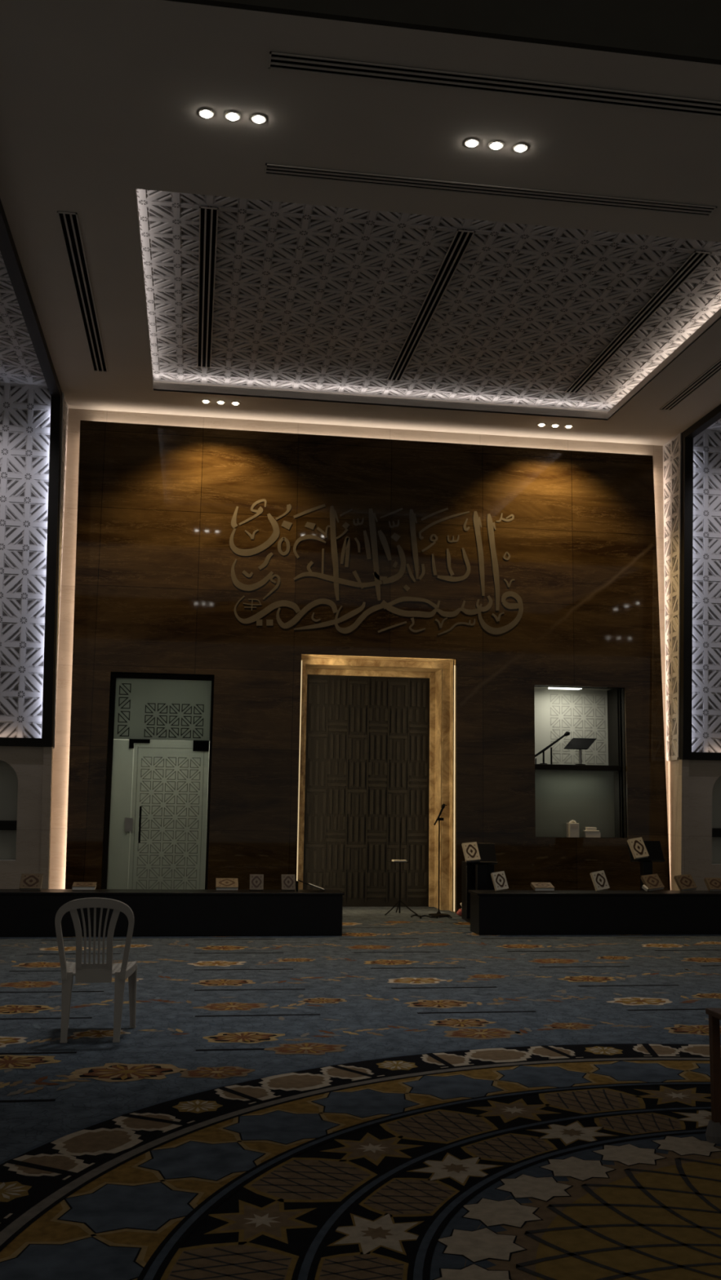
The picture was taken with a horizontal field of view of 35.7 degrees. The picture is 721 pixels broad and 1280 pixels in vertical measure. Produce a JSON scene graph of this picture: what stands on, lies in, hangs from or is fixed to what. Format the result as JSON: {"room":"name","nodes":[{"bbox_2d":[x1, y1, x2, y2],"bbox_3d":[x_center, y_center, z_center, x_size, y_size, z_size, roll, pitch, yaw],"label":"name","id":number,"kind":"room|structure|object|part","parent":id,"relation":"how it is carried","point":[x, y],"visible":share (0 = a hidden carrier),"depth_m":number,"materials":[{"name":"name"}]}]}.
{"room":"mosque","nodes":[
{"label":"mosque","id":0,"kind":"room"},
{"bbox_2d":[0,746,43,888],"bbox_3d":[-5.803,2.223,13.103,4.232,2.020,0.001,2,-8,-8],"label":"wall","id":1,"kind":"structure","parent":0,"point":[27,762],"depth_m":13.40,"materials":[{"name":"beige paint"}]},
{"bbox_2d":[0,760,17,860],"bbox_3d":[-4.418,2.041,13.492,0.618,1.190,0.300,2,-8,-8],"label":"arched niche","id":2,"kind":"object","parent":1,"relation":"attached to","point":[8,776],"visible":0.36,"depth_m":13.66,"materials":[{"name":"white paint"}]},
{"bbox_2d":[0,820,17,830],"bbox_3d":[-4.422,2.230,13.478,0.595,0.110,0.265,2,-8,-8],"label":"shelf","id":3,"kind":"object","parent":2,"relation":"attached to","point":[4,824],"depth_m":13.38,"materials":[{"name":"brown metal"}]},
{"bbox_2d":[40,406,62,888],"bbox_3d":[-3.835,0.115,13.992,0.269,6.499,0.658,2,-8,-8],"label":"wall","id":4,"kind":"structure","parent":0,"point":[47,751],"depth_m":13.40,"materials":[{"name":"beige paint"}]},
{"bbox_2d":[0,251,46,385],"bbox_3d":[-5.368,-3.827,10.324,4.159,0.010,7.529,2,-8,-8],"label":"ceiling panel","id":5,"kind":"object","parent":4,"relation":"attached to","point":[19,361],"visible":0.72,"depth_m":12.98,"materials":[{"name":"paint"}]},
{"bbox_2d":[0,382,50,737],"bbox_3d":[-5.900,-1.057,13.664,4.269,4.630,0.010,2,-8,-8],"label":"wall panel","id":6,"kind":"object","parent":4,"relation":"attached to","point":[24,408],"visible":0.93,"depth_m":13.93,"materials":[{"name":"paint"}]},
{"bbox_2d":[0,198,62,746],"bbox_3d":[-5.230,-1.565,9.988,4.203,4.620,7.390,2,-8,-8],"label":"trim","id":7,"kind":"structure","parent":4,"relation":"attached to","point":[8,250],"depth_m":13.57,"materials":[{"name":"brown metal"}]},
{"bbox_2d":[53,392,68,748],"bbox_3d":[-3.792,-0.892,14.190,0.130,4.506,0.610,2,-8,-8],"label":"strip","id":8,"kind":"object","parent":4,"relation":"attached to","point":[64,406],"visible":1,"depth_m":14.17,"materials":[{"name":"paint"}]},
{"bbox_2d":[113,738,209,889],"bbox_3d":[-2.715,1.937,15.332,1.920,3.400,1.930,2,-8,-8],"label":"door frame","id":9,"kind":"structure","parent":0,"point":[113,739],"depth_m":16.18,"materials":[{"name":"white glass"}]},
{"bbox_2d":[48,408,668,911],"bbox_3d":[0.180,0.307,14.943,8.300,6.500,0.060,2,-8,-8],"label":"wall","id":10,"kind":"structure","parent":0,"point":[60,763],"depth_m":14.89,"materials":[{"name":"beige paint"}]},
{"bbox_2d":[106,678,211,889],"bbox_3d":[-2.564,1.969,14.298,1.220,2.950,0.092,2,-8,-8],"label":"door","id":11,"kind":"structure","parent":10,"relation":"in","point":[166,825],"depth_m":14.33,"materials":[{"name":"grey glass"}]},
{"bbox_3d":[-3.049,2.347,14.194,0.257,2.160,0.012,2,-8,-8],"label":"sidelight pane","id":12,"kind":"part","parent":11,"relation":"part of","materials":[{"name":"clear glass"}]},
{"bbox_3d":[-2.795,2.340,14.196,0.024,0.460,0.062,2,-8,-8],"label":"door handle","id":13,"kind":"part","parent":11,"relation":"part of","materials":[{"name":"black metal"}]},
{"bbox_3d":[-2.553,0.901,14.472,1.220,0.785,0.012,2,-8,-8],"label":"transom pane","id":14,"kind":"part","parent":11,"relation":"part of","materials":[{"name":"grey glass"}]},
{"bbox_3d":[-2.445,2.366,14.283,0.953,2.163,0.012,2,-8,-8],"label":"door","id":15,"kind":"part","parent":11,"relation":"part of","materials":[{"name":"clear glass"}]},
{"bbox_2d":[101,671,626,889],"bbox_3d":[0.141,2.047,14.863,6.900,3.030,0.610,2,-8,-8],"label":"trim","id":16,"kind":"structure","parent":10,"relation":"attached to","point":[122,675],"depth_m":14.43,"materials":[{"name":"brown metal"}]},
{"bbox_2d":[566,820,578,837],"bbox_3d":[2.833,2.519,14.944,0.140,0.230,0.102,3,-8,-17],"label":"tissue box","id":17,"kind":"object","parent":16,"relation":"on","point":[572,828],"visible":1,"depth_m":14.90,"materials":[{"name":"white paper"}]},
{"bbox_2d":[582,826,599,837],"bbox_3d":[3.092,2.575,14.974,0.215,0.135,0.105,1,-8,-4],"label":"tissue box","id":18,"kind":"object","parent":16,"relation":"on","point":[589,832],"visible":1,"depth_m":14.93,"materials":[{"name":"white paper"}]},
{"bbox_2d":[533,686,621,837],"bbox_3d":[2.610,1.624,15.373,1.900,2.120,0.500,2,-8,-8],"label":"wall niche","id":19,"kind":"object","parent":10,"relation":"attached to","point":[588,794],"visible":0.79,"depth_m":15.40,"materials":[{"name":"brown metal"}]},
{"bbox_2d":[534,731,569,764],"bbox_3d":[2.593,1.465,15.229,0.526,0.454,0.100,2,-8,-8],"label":"gooseneck microphone","id":20,"kind":"object","parent":19,"relation":"on","point":[566,733],"visible":0.88,"depth_m":15.21,"materials":[{"name":"black metal"}]},
{"bbox_2d":[547,687,582,689],"bbox_3d":[2.826,0.665,15.469,0.430,0.023,0.160,2,-8,-8],"label":"ceiling lamp","id":21,"kind":"object","parent":19,"relation":"attached to","point":[562,688],"depth_m":15.43,"materials":[{"name":"white"}]},
{"bbox_3d":[2.875,2.211,15.145,1.160,0.898,0.015,2,-8,-8],"label":"panel","id":22,"kind":"part","parent":19,"relation":"part of","materials":[{"name":"grey glass"}]},
{"bbox_2d":[563,737,595,764],"bbox_3d":[3.006,1.524,15.314,0.520,0.370,0.140,2,-8,-8],"label":"lectern","id":23,"kind":"object","parent":19,"relation":"on","point":[580,744],"visible":0.98,"depth_m":15.30,"materials":[{"name":"metal"}]},
{"bbox_3d":[3.005,1.568,15.308,0.044,0.258,0.042,2,-8,-8],"label":"post","id":24,"kind":"part","parent":23,"relation":"part of","materials":[{"name":"metal"}]},
{"bbox_2d":[0,906,720,1279],"bbox_3d":[2.292,2.141,4.541,30.000,0.002,24.800,2,-8,-8],"label":"floor","id":25,"kind":"structure","parent":0,"point":[396,1095],"depth_m":5.30,"materials":[{"name":"blue carpet"}]},
{"bbox_2d":[54,897,137,1043],"bbox_3d":[-1.613,1.989,6.857,0.461,0.845,0.553,2,-8,-6],"label":"plastic chair","id":26,"kind":"object","parent":25,"relation":"on","point":[89,972],"visible":1,"depth_m":6.68,"materials":[{"name":"white plastic"}]},
{"bbox_3d":[-1.754,2.185,6.670,0.062,0.400,0.063,2,-8,-6],"label":"leg","id":27,"kind":"part","parent":26,"relation":"part of","materials":[{"name":"white plastic"}]},
{"bbox_3d":[-1.836,2.240,7.028,0.060,0.390,0.077,2,-8,-6],"label":"leg","id":28,"kind":"part","parent":26,"relation":"part of","materials":[{"name":"white plastic"}]},
{"bbox_3d":[-1.620,2.032,6.903,0.443,0.056,0.420,2,-8,-6],"label":"seat","id":29,"kind":"part","parent":26,"relation":"part of","materials":[{"name":"white plastic"}]},
{"bbox_3d":[-1.446,2.194,6.704,0.062,0.400,0.063,2,-8,-6],"label":"leg","id":30,"kind":"part","parent":26,"relation":"part of","materials":[{"name":"white plastic"}]},
{"bbox_3d":[-1.446,2.251,7.067,0.064,0.390,0.067,2,-8,-6],"label":"leg","id":31,"kind":"part","parent":26,"relation":"part of","materials":[{"name":"white plastic"}]},
{"bbox_2d":[0,888,344,937],"bbox_3d":[-3.797,2.837,11.642,7.270,0.450,0.430,2,-8,-8],"label":"bench","id":32,"kind":"object","parent":25,"relation":"on","point":[157,912],"visible":1,"depth_m":11.74,"materials":[{"name":"black laminate"}]},
{"bbox_2d":[19,873,43,890],"bbox_3d":[-3.462,2.546,11.775,0.220,0.166,0.126,1,-8,-4],"label":"book","id":33,"kind":"object","parent":32,"relation":"on","point":[28,882],"visible":1,"depth_m":11.75,"materials":[{"name":"white paper"}]},
{"bbox_2d":[71,882,96,890],"bbox_3d":[-2.932,2.616,11.890,0.240,0.073,0.185,2,-8,-8],"label":"book","id":34,"kind":"object","parent":32,"relation":"on","point":[76,886],"visible":1,"depth_m":11.82,"materials":[{"name":"white paper"}]},
{"bbox_2d":[215,878,238,890],"bbox_3d":[-1.446,2.646,12.114,0.240,0.120,0.200,2,-8,-8],"label":"book","id":35,"kind":"object","parent":32,"relation":"on","point":[221,884],"visible":1,"depth_m":12.07,"materials":[{"name":"white paper"}]},
{"bbox_2d":[248,874,263,890],"bbox_3d":[-1.125,2.623,12.105,0.150,0.173,0.103,2,-8,-6],"label":"book","id":36,"kind":"object","parent":32,"relation":"on","point":[256,881],"visible":1,"depth_m":12.08,"materials":[{"name":"white paper"}]},
{"bbox_2d":[280,874,295,890],"bbox_3d":[-0.785,2.635,12.155,0.150,0.173,0.103,2,-8,-10],"label":"book","id":37,"kind":"object","parent":32,"relation":"on","point":[287,881],"visible":1,"depth_m":12.13,"materials":[{"name":"white paper"}]},
{"bbox_2d":[295,880,324,891],"bbox_3d":[-0.546,2.673,12.184,0.305,0.116,0.160,2,-8,-8],"label":"microphone","id":38,"kind":"object","parent":32,"relation":"on","point":[309,884],"visible":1,"depth_m":12.11,"materials":[{"name":"black metal"}]},
{"bbox_2d":[296,653,456,913],"bbox_3d":[0.159,1.903,15.051,2.180,3.370,0.986,2,-8,-8],"label":"niche","id":39,"kind":"object","parent":25,"relation":"on","point":[377,742],"visible":0.92,"depth_m":15.40,"materials":[{"name":"wood"}]},
{"bbox_3d":[-0.821,2.034,15.290,0.120,3.150,0.050,2,-8,-8],"label":"frame","id":40,"kind":"part","parent":39,"relation":"part of","materials":[{"name":"stone"}]},
{"bbox_3d":[0.121,0.467,15.652,1.880,0.080,0.050,2,-8,-8],"label":"lintel frame","id":41,"kind":"part","parent":39,"relation":"part of","materials":[{"name":"stone"}]},
{"bbox_3d":[1.018,2.098,15.560,0.120,3.150,0.050,2,-8,-8],"label":"frame","id":42,"kind":"part","parent":39,"relation":"part of","materials":[{"name":"metal"}]},
{"bbox_2d":[384,822,417,915],"bbox_3d":[0.497,2.931,14.368,0.426,1.149,0.371,2,-8,-8],"label":"music stand","id":43,"kind":"object","parent":25,"relation":"on","point":[399,860],"visible":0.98,"depth_m":14.27,"materials":[{"name":"black metal"}]},
{"bbox_2d":[410,914,452,918],"bbox_3d":[0.880,3.431,13.886,0.507,0.030,0.262,2,-8,-8],"label":"microphone cable","id":44,"kind":"object","parent":25,"relation":"on","point":[432,915],"visible":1,"depth_m":13.88,"materials":[{"name":"black rubber"}]},
{"bbox_2d":[428,804,448,915],"bbox_3d":[1.005,2.802,14.311,0.260,1.406,0.260,2,-8,-8],"label":"microphone stand","id":45,"kind":"object","parent":25,"relation":"on","point":[438,913],"visible":0.93,"depth_m":14.33,"materials":[{"name":"black metal"}]},
{"bbox_2d":[456,902,461,915],"bbox_3d":[1.289,3.396,14.139,0.162,0.180,0.073,2,-8,-8],"label":"packet","id":46,"kind":"object","parent":25,"relation":"on","point":[459,912],"visible":0.3,"depth_m":14.11,"materials":[{"name":"plastic"}]},
{"bbox_2d":[461,861,493,919],"bbox_3d":[1.448,3.093,13.807,0.350,0.700,0.260,2,-8,-8],"label":"book stand","id":47,"kind":"object","parent":25,"relation":"on","point":[468,871],"visible":0.36,"depth_m":13.71,"materials":[{"name":"black laminate"}]},
{"bbox_2d":[465,843,497,923],"bbox_3d":[1.447,2.937,13.543,0.380,0.934,0.260,2,-8,-8],"label":"book stand","id":48,"kind":"object","parent":25,"relation":"on","point":[486,851],"visible":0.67,"depth_m":13.52,"materials":[{"name":"black laminate"}]},
{"bbox_2d":[461,841,480,862],"bbox_3d":[1.337,2.564,13.538,0.200,0.238,0.146,2,-8,-11],"label":"book","id":49,"kind":"object","parent":48,"relation":"on","point":[470,850],"visible":1,"depth_m":13.52,"materials":[{"name":"white paper"}]},
{"bbox_2d":[467,889,720,935],"bbox_3d":[4.588,3.131,12.874,6.770,0.450,0.430,2,-8,-8],"label":"bench","id":50,"kind":"object","parent":25,"relation":"on","point":[504,912],"visible":1,"depth_m":12.39,"materials":[{"name":"black laminate"}]},
{"bbox_2d":[490,871,508,891],"bbox_3d":[1.554,2.693,12.502,0.177,0.221,0.108,3,-8,-16],"label":"book","id":51,"kind":"object","parent":50,"relation":"on","point":[499,879],"visible":1,"depth_m":12.48,"materials":[{"name":"white paper"}]},
{"bbox_2d":[529,882,554,891],"bbox_3d":[2.051,2.783,12.616,0.230,0.087,0.175,2,-8,-8],"label":"book","id":52,"kind":"object","parent":50,"relation":"on","point":[536,886],"visible":1,"depth_m":12.56,"materials":[{"name":"white paper"}]},
{"bbox_2d":[589,870,609,891],"bbox_3d":[2.710,2.729,12.678,0.191,0.233,0.118,3,-8,-16],"label":"book","id":53,"kind":"object","parent":50,"relation":"on","point":[598,878],"visible":1,"depth_m":12.66,"materials":[{"name":"white paper"}]},
{"bbox_2d":[640,873,664,891],"bbox_3d":[3.321,2.775,12.796,0.254,0.192,0.171,3,-8,-13],"label":"book","id":54,"kind":"object","parent":50,"relation":"on","point":[651,882],"visible":1,"depth_m":12.77,"materials":[{"name":"white paper"}]},
{"bbox_2d":[673,874,697,891],"bbox_3d":[3.730,2.787,12.849,0.217,0.192,0.154,3,-8,-12],"label":"book","id":55,"kind":"object","parent":50,"relation":"on","point":[684,882],"visible":1,"depth_m":12.83,"materials":[{"name":"white paper"}]},
{"bbox_2d":[703,877,720,891],"bbox_3d":[4.085,2.820,12.898,0.200,0.150,0.150,2,-8,-8],"label":"book","id":56,"kind":"object","parent":50,"relation":"on","point":[713,884],"visible":1,"depth_m":12.88,"materials":[{"name":"white paper"}]},
{"bbox_2d":[626,840,665,890],"bbox_3d":[3.437,2.927,13.489,0.420,0.994,0.260,2,-8,-8],"label":"book stand","id":57,"kind":"object","parent":25,"relation":"on","point":[654,850],"visible":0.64,"depth_m":13.49,"materials":[{"name":"black laminate"}]},
{"bbox_2d":[626,836,648,858],"bbox_3d":[3.347,2.513,13.500,0.215,0.265,0.156,3,-8,-13],"label":"book","id":58,"kind":"object","parent":57,"relation":"on","point":[637,848],"visible":1,"depth_m":13.48,"materials":[{"name":"white paper"}]},
{"bbox_2d":[705,1008,720,1144],"bbox_3d":[1.825,1.882,4.731,0.595,0.555,0.478,2,-8,-8],"label":"wooden side table","id":59,"kind":"object","parent":25,"relation":"on","point":[713,1133],"visible":1,"depth_m":4.88,"materials":[{"name":"brown wood"}]},
{"bbox_3d":[1.553,1.889,4.893,0.037,0.480,0.036,2,-8,-8],"label":"leg","id":60,"kind":"part","parent":59,"relation":"part of","materials":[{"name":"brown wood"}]},
{"bbox_2d":[0,0,720,445],"bbox_3d":[0.825,-3.584,11.486,8.300,0.250,7.970,2,-8,-8],"label":"ceiling","id":61,"kind":"structure","parent":0,"point":[101,100],"depth_m":8.81,"materials":[{"name":"paint"}]},
{"bbox_2d":[57,211,107,372],"bbox_3d":[-2.845,-3.484,11.624,0.170,0.012,3.740,2,-8,-8],"label":"ceiling vent","id":62,"kind":"object","parent":61,"relation":"in","point":[68,221],"visible":1,"depth_m":11.19,"materials":[{"name":"metal"}]},
{"bbox_2d":[200,399,210,403],"bbox_3d":[-1.991,-3.069,14.422,0.124,0.024,0.124,2,-8,-8],"label":"recessed light","id":63,"kind":"object","parent":61,"relation":"in","point":[205,401],"visible":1,"depth_m":14.40,"materials":[{"name":"paint"}]},
{"bbox_2d":[197,107,214,119],"bbox_3d":[-1.150,-3.920,8.348,0.124,0.024,0.124,2,-8,-8],"label":"recessed light","id":64,"kind":"object","parent":61,"relation":"in","point":[206,113],"visible":1,"depth_m":8.33,"materials":[{"name":"glass"}]},
{"bbox_2d":[215,400,225,404],"bbox_3d":[-1.804,-3.062,14.450,0.124,0.024,0.124,2,-8,-8],"label":"recessed light","id":65,"kind":"object","parent":61,"relation":"in","point":[219,402],"visible":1,"depth_m":14.43,"materials":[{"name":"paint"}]},
{"bbox_2d":[224,111,240,121],"bbox_3d":[-0.957,-3.913,8.377,0.124,0.024,0.124,2,-8,-8],"label":"recessed light","id":66,"kind":"object","parent":61,"relation":"in","point":[229,115],"visible":1,"depth_m":8.36,"materials":[{"name":"paint"}]},
{"bbox_2d":[231,401,239,404],"bbox_3d":[-1.616,-3.056,14.477,0.124,0.024,0.124,2,-8,-8],"label":"recessed light","id":67,"kind":"object","parent":61,"relation":"in","point":[232,402],"visible":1,"depth_m":14.45,"materials":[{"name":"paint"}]},
{"bbox_2d":[250,113,266,124],"bbox_3d":[-0.764,-3.906,8.405,0.124,0.024,0.124,2,-8,-8],"label":"recessed light","id":68,"kind":"object","parent":61,"relation":"in","point":[258,118],"visible":1,"depth_m":8.39,"materials":[{"name":"paint"}]},
{"bbox_2d":[136,188,720,411],"bbox_3d":[0.704,-3.590,12.204,6.549,0.010,5.349,2,-8,-8],"label":"lattice panel","id":69,"kind":"object","parent":61,"relation":"attached to","point":[315,298],"visible":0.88,"depth_m":11.98,"materials":[{"name":"paint"}]},
{"bbox_2d":[196,206,218,368],"bbox_3d":[-1.651,-3.636,11.965,0.170,0.012,3.830,2,-8,-8],"label":"ceiling vent","id":70,"kind":"object","parent":69,"relation":"attached to","point":[208,216],"visible":1,"depth_m":11.52,"materials":[{"name":"metal"}]},
{"bbox_2d":[386,229,475,381],"bbox_3d":[0.702,-3.554,12.310,0.170,0.012,3.830,2,-8,-8],"label":"ceiling vent","id":71,"kind":"object","parent":69,"relation":"attached to","point":[461,239],"visible":1,"depth_m":11.88,"materials":[{"name":"metal"}]},
{"bbox_2d":[564,250,711,393],"bbox_3d":[3.016,-3.473,12.650,0.170,0.012,3.830,2,-8,-8],"label":"ceiling vent","id":72,"kind":"object","parent":69,"relation":"attached to","point":[696,258],"visible":1,"depth_m":12.23,"materials":[{"name":"metal"}]},
{"bbox_2d":[463,137,479,147],"bbox_3d":[0.863,-3.845,8.674,0.124,0.024,0.124,2,-8,-8],"label":"recessed light","id":73,"kind":"object","parent":61,"relation":"in","point":[470,142],"visible":1,"depth_m":8.66,"materials":[{"name":"paint"}]},
{"bbox_2d":[264,163,716,217],"bbox_3d":[1.129,-3.751,9.350,3.850,0.012,0.150,2,-8,-8],"label":"ceiling vent","id":74,"kind":"object","parent":61,"relation":"in","point":[277,170],"visible":1,"depth_m":9.33,"materials":[{"name":"metal"}]},
{"bbox_2d":[267,51,720,117],"bbox_3d":[1.613,-3.928,8.059,4.540,0.012,0.170,2,-8,-8],"label":"ceiling vent","id":75,"kind":"object","parent":61,"relation":"in","point":[277,60],"visible":1,"depth_m":7.96,"materials":[{"name":"metal"}]},
{"bbox_2d":[488,140,504,150],"bbox_3d":[1.055,-3.838,8.703,0.124,0.024,0.124,2,-8,-8],"label":"recessed light","id":76,"kind":"object","parent":61,"relation":"in","point":[495,144],"visible":1,"depth_m":8.69,"materials":[{"name":"paint"}]},
{"bbox_2d":[512,142,528,152],"bbox_3d":[1.248,-3.831,8.731,0.124,0.024,0.124,2,-8,-8],"label":"recessed light","id":77,"kind":"object","parent":61,"relation":"in","point":[520,147],"visible":1,"depth_m":8.71,"materials":[{"name":"paint"}]},
{"bbox_2d":[537,422,546,426],"bbox_3d":[2.449,-2.905,15.135,0.124,0.024,0.124,2,-8,-8],"label":"recessed light","id":78,"kind":"object","parent":61,"relation":"in","point":[539,424],"visible":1,"depth_m":15.11,"materials":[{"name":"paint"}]},
{"bbox_2d":[550,423,559,427],"bbox_3d":[2.637,-2.898,15.162,0.124,0.024,0.124,2,-8,-8],"label":"recessed light","id":79,"kind":"object","parent":61,"relation":"in","point":[554,425],"visible":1,"depth_m":15.14,"materials":[{"name":"paint"}]},
{"bbox_2d":[564,424,573,428],"bbox_3d":[2.825,-2.892,15.190,0.124,0.024,0.124,2,-8,-8],"label":"recessed light","id":80,"kind":"object","parent":61,"relation":"in","point":[567,426],"visible":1,"depth_m":15.17,"materials":[{"name":"paint"}]},
{"bbox_2d":[659,359,720,410],"bbox_3d":[4.225,-3.237,12.663,0.150,0.012,3.740,2,-8,-8],"label":"ceiling vent","id":81,"kind":"object","parent":61,"relation":"in","point":[715,368],"visible":1,"depth_m":13.68,"materials":[{"name":"metal"}]},
{"bbox_2d":[65,420,670,911],"bbox_3d":[0.234,0.388,14.797,7.980,6.300,0.060,2,-8,-8],"label":"wall","id":82,"kind":"structure","parent":0,"point":[156,592],"depth_m":14.84,"materials":[{"name":"brown wood"}]},
{"bbox_2d":[229,498,523,635],"bbox_3d":[0.243,-0.951,14.952,3.982,1.783,0.005,2,-8,-8],"label":"calligraphy inscription","id":83,"kind":"object","parent":82,"relation":"attached to","point":[333,515],"visible":1,"depth_m":14.93,"materials":[{"name":"metal"}]},
{"bbox_2d":[164,0,720,64],"bbox_3d":[1.442,-5.594,7.766,18.300,3.200,0.050,2,-8,-8],"label":"ceiling","id":84,"kind":"structure","parent":0,"point":[687,30],"depth_m":7.52,"materials":[{"name":"white paint"}]},
{"bbox_2d":[667,433,688,890],"bbox_3d":[4.274,0.399,15.184,0.328,6.499,0.658,2,-8,-8],"label":"wall","id":85,"kind":"structure","parent":0,"point":[677,770],"depth_m":14.69,"materials":[{"name":"beige paint"}]},
{"bbox_2d":[662,432,681,760],"bbox_3d":[4.254,-0.610,15.373,0.170,4.506,0.610,2,-8,-8],"label":"decorative wall panel","id":86,"kind":"object","parent":85,"relation":"attached to","point":[672,449],"visible":1,"depth_m":15.37,"materials":[{"name":"paint"}]},
{"bbox_2d":[679,404,720,760],"bbox_3d":[6.862,-1.141,11.765,4.204,4.620,7.390,2,-8,-8],"label":"trim","id":87,"kind":"structure","parent":85,"relation":"attached to","point":[687,435],"depth_m":14.95,"materials":[{"name":"brown metal"}]},
{"bbox_2d":[691,428,720,752],"bbox_3d":[6.432,-0.625,15.476,4.307,4.630,0.010,2,-8,-8],"label":"wall panel","id":88,"kind":"object","parent":85,"relation":"attached to","point":[706,535],"visible":0.78,"depth_m":15.21,"materials":[{"name":"paint"}]},
{"bbox_2d":[706,418,720,429],"bbox_3d":[7.091,-3.390,12.155,4.159,0.010,7.529,2,-8,-8],"label":"ceiling panel","id":89,"kind":"object","parent":85,"relation":"attached to","point":[717,425],"visible":0.2,"depth_m":15.45,"materials":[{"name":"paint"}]},
{"bbox_2d":[688,760,720,890],"bbox_3d":[6.245,2.645,14.873,4.251,2.020,0.001,2,-8,-8],"label":"wall","id":90,"kind":"structure","parent":0,"point":[703,774],"depth_m":14.64,"materials":[{"name":"white paint"}]},
{"bbox_2d":[711,775,720,864],"bbox_3d":[4.899,2.357,14.863,0.678,1.210,0.300,2,-8,-8],"label":"arched niche","id":91,"kind":"object","parent":90,"relation":"attached to","point":[716,792],"visible":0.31,"depth_m":14.98,"materials":[{"name":"white paint"}]},
{"bbox_2d":[711,827,720,836],"bbox_3d":[4.894,2.557,14.847,0.649,0.110,0.265,2,-8,-8],"label":"shelf","id":92,"kind":"object","parent":91,"relation":"attached to","point":[716,832],"depth_m":14.68,"materials":[{"name":"brown metal"}]}
]}

